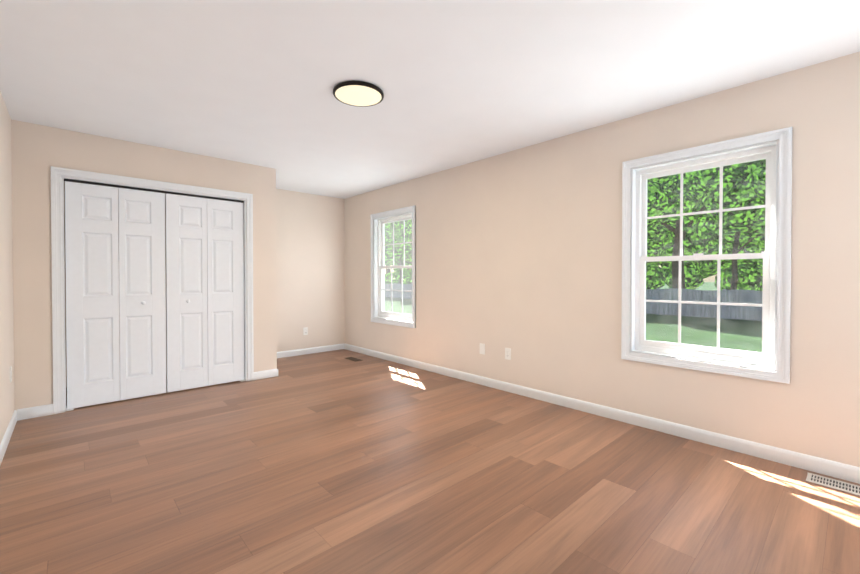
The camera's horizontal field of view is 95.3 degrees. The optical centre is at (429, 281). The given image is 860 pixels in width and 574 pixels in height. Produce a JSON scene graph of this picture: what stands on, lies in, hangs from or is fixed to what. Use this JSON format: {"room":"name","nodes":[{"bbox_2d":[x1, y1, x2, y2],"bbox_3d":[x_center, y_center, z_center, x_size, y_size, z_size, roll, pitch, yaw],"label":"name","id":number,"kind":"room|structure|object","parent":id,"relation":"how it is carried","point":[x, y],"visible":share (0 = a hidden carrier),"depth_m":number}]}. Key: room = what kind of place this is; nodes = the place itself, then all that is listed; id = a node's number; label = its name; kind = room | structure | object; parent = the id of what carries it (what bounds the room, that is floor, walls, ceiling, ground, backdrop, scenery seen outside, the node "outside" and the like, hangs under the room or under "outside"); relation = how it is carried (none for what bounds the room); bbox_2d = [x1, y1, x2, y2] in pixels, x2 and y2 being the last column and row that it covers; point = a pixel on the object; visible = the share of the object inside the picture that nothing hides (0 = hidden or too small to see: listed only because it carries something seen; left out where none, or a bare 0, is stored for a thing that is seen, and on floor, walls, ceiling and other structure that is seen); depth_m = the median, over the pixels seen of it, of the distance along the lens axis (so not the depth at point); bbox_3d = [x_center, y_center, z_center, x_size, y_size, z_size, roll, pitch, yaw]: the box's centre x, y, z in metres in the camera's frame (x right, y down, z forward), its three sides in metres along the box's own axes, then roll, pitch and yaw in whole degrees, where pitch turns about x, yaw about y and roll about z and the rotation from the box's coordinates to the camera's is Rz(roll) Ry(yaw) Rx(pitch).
{"room":"empty bedroom","nodes":[
{"label":"empty bedroom","id":0,"kind":"room"},
{"bbox_2d":[0,91,14,443],"bbox_3d":[-1.877,-0.069,1.429,0.150,2.440,6.940,-1,1,-43],"label":"wall","id":1,"kind":"structure","parent":0,"point":[7,399],"depth_m":2.83},
{"bbox_2d":[0,410,16,464],"bbox_3d":[-1.472,1.109,1.122,0.013,0.090,5.620,-1,1,-43],"label":"baseboard","id":2,"kind":"structure","parent":1,"relation":"attached to","point":[7,435],"depth_m":2.75},
{"bbox_2d":[10,366,11,382],"bbox_3d":[-3.185,0.703,2.980,0.009,0.116,0.070,-1,1,-43],"label":"outlet","id":3,"kind":"object","parent":1,"relation":"attached to","point":[10,374],"visible":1,"depth_m":2.96},
{"bbox_2d":[11,119,276,410],"bbox_3d":[-2.630,-0.099,3.934,2.130,2.440,0.110,-1,1,-43],"label":"wall","id":4,"kind":"structure","parent":0,"point":[38,151],"depth_m":3.35},
{"bbox_2d":[17,404,52,420],"bbox_3d":[-3.285,1.084,3.263,0.213,0.090,0.013,-1,1,-43],"label":"baseboard","id":5,"kind":"structure","parent":4,"relation":"attached to","point":[34,412],"depth_m":3.25},
{"bbox_2d":[51,166,253,414],"bbox_3d":[-2.603,0.070,3.874,1.635,2.104,0.019,-1,1,-43],"label":"trim","id":6,"kind":"structure","parent":4,"relation":"attached to","point":[57,173],"depth_m":3.37},
{"bbox_2d":[61,176,246,411],"bbox_3d":[-2.646,0.101,3.922,1.507,2.040,0.110,-1,1,-43],"label":"lining","id":7,"kind":"object","parent":4,"relation":"attached to","point":[169,190],"visible":0.81,"depth_m":3.70},
{"bbox_2d":[65,181,119,408],"bbox_3d":[-3.046,0.119,3.544,0.362,1.989,0.034,-1,1,-43],"label":"closet door leaf","id":8,"kind":"structure","parent":7,"relation":"attached to","point":[92,289],"depth_m":3.53},
{"bbox_2d":[118,188,165,400],"bbox_3d":[-2.777,0.116,3.791,0.362,1.989,0.034,-1,1,-43],"label":"closet door leaf","id":9,"kind":"structure","parent":7,"relation":"attached to","point":[141,241],"depth_m":3.77},
{"bbox_2d":[64,179,243,202],"bbox_3d":[-2.642,-0.892,3.906,1.473,0.021,0.030,-1,1,-43],"label":"door track","id":10,"kind":"object","parent":7,"relation":"attached to","point":[134,188],"visible":0.93,"depth_m":3.81},
{"bbox_2d":[165,193,207,392],"bbox_3d":[-2.504,0.114,4.042,0.362,1.989,0.034,-1,1,-43],"label":"closet door leaf","id":11,"kind":"structure","parent":7,"relation":"attached to","point":[186,280],"depth_m":4.02},
{"bbox_2d":[207,198,243,385],"bbox_3d":[-2.235,0.111,4.289,0.362,1.989,0.034,-1,1,-43],"label":"closet door leaf","id":12,"kind":"structure","parent":7,"relation":"attached to","point":[225,282],"depth_m":4.27},
{"bbox_2d":[254,369,276,379],"bbox_3d":[-1.903,1.069,4.532,0.269,0.090,0.013,-1,1,-43],"label":"baseboard","id":13,"kind":"structure","parent":4,"relation":"attached to","point":[265,374],"depth_m":4.53},
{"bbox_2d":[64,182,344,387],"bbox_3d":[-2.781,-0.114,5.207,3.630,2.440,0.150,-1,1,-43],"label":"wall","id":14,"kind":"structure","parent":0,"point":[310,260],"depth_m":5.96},
{"bbox_2d":[303,327,307,334],"bbox_3d":[-1.884,0.748,5.934,0.070,0.116,0.009,-1,1,-43],"label":"outlet","id":15,"kind":"object","parent":14,"relation":"attached to","point":[305,330],"visible":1,"depth_m":5.93},
{"bbox_2d":[277,343,343,357],"bbox_3d":[-1.946,1.054,5.877,1.487,0.090,0.013,-1,1,-43],"label":"baseboard","id":16,"kind":"structure","parent":14,"relation":"attached to","point":[290,353],"depth_m":5.97},
{"bbox_2d":[0,349,859,573],"bbox_3d":[-0.485,1.196,2.722,3.930,0.120,6.940,-1,1,-43],"label":"floor","id":17,"kind":"structure","parent":0,"point":[332,462],"depth_m":2.15},
{"bbox_2d":[345,357,361,361],"bbox_3d":[-1.089,1.099,5.574,0.120,0.006,0.300,-1,1,-43],"label":"floor vent","id":18,"kind":"object","parent":17,"relation":"in","point":[353,359],"visible":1,"depth_m":5.54},
{"bbox_2d":[806,473,859,495],"bbox_3d":[2.312,1.139,2.174,0.130,0.006,0.320,-1,1,-43],"label":"floor vent","id":19,"kind":"object","parent":17,"relation":"in","point":[834,484],"visible":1,"depth_m":2.21},
{"bbox_2d":[0,0,859,198],"bbox_3d":[-0.485,-1.364,2.692,3.930,0.120,6.940,-1,1,-43],"label":"ceiling","id":20,"kind":"structure","parent":0,"point":[456,82],"depth_m":2.39},
{"bbox_2d":[333,81,383,106],"bbox_3d":[-0.492,-1.288,2.700,0.346,0.033,0.346,-1,1,-43],"label":"ceiling light","id":21,"kind":"object","parent":20,"relation":"in","point":[359,93],"visible":1,"depth_m":2.65},
{"bbox_2d":[344,52,859,466],"bbox_3d":[0.907,-0.099,3.985,0.150,2.440,6.940,-1,1,-43],"label":"wall","id":22,"kind":"structure","parent":0,"point":[519,253],"depth_m":3.27},
{"bbox_2d":[370,205,415,327],"bbox_3d":[-0.477,-0.197,5.476,0.194,1.584,1.004,-1,1,-43],"label":"window","id":23,"kind":"structure","parent":22,"relation":"in","point":[382,268],"depth_m":5.59},
{"bbox_2d":[480,343,484,354],"bbox_3d":[0.565,0.728,4.251,0.008,0.116,0.070,-1,1,-43],"label":"outlet","id":24,"kind":"object","parent":22,"relation":"attached to","point":[482,348],"visible":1,"depth_m":4.24},
{"bbox_2d":[505,348,510,359],"bbox_3d":[0.794,0.736,4.000,0.009,0.116,0.070,-1,1,-43],"label":"outlet","id":25,"kind":"object","parent":22,"relation":"attached to","point":[508,353],"visible":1,"depth_m":3.99},
{"bbox_2d":[344,343,859,483],"bbox_3d":[0.847,1.076,3.944,0.013,0.090,6.640,-1,1,-43],"label":"baseboard","id":26,"kind":"structure","parent":22,"relation":"attached to","point":[839,470],"depth_m":2.96},
{"bbox_2d":[621,127,792,383],"bbox_3d":[1.944,-0.166,2.839,0.194,1.584,1.004,-1,1,-43],"label":"window","id":27,"kind":"structure","parent":22,"relation":"in","point":[765,357],"depth_m":2.76},
{"label":"outside","id":28,"kind":"structure","parent":0,"visible":0},
{"bbox_2d":[385,282,761,351],"bbox_3d":[46.769,0.948,69.975,156.649,0.200,280.000,-1,1,-43],"label":"grass","id":29,"kind":"structure","parent":28,"point":[685,322],"depth_m":12.50},
{"bbox_2d":[385,283,762,320],"bbox_3d":[3.998,0.812,23.963,0.110,1.250,90.074,-1,1,-43],"label":"fence","id":30,"kind":"object","parent":29,"relation":"on","point":[652,308],"depth_m":16.14},
{"bbox_2d":[385,160,765,315],"bbox_3d":[3.846,-6.567,36.133,19.811,15.879,68.608,-1,1,-43],"label":"trees","id":31,"kind":"object","parent":29,"relation":"on","point":[655,205],"depth_m":17.74}
]}

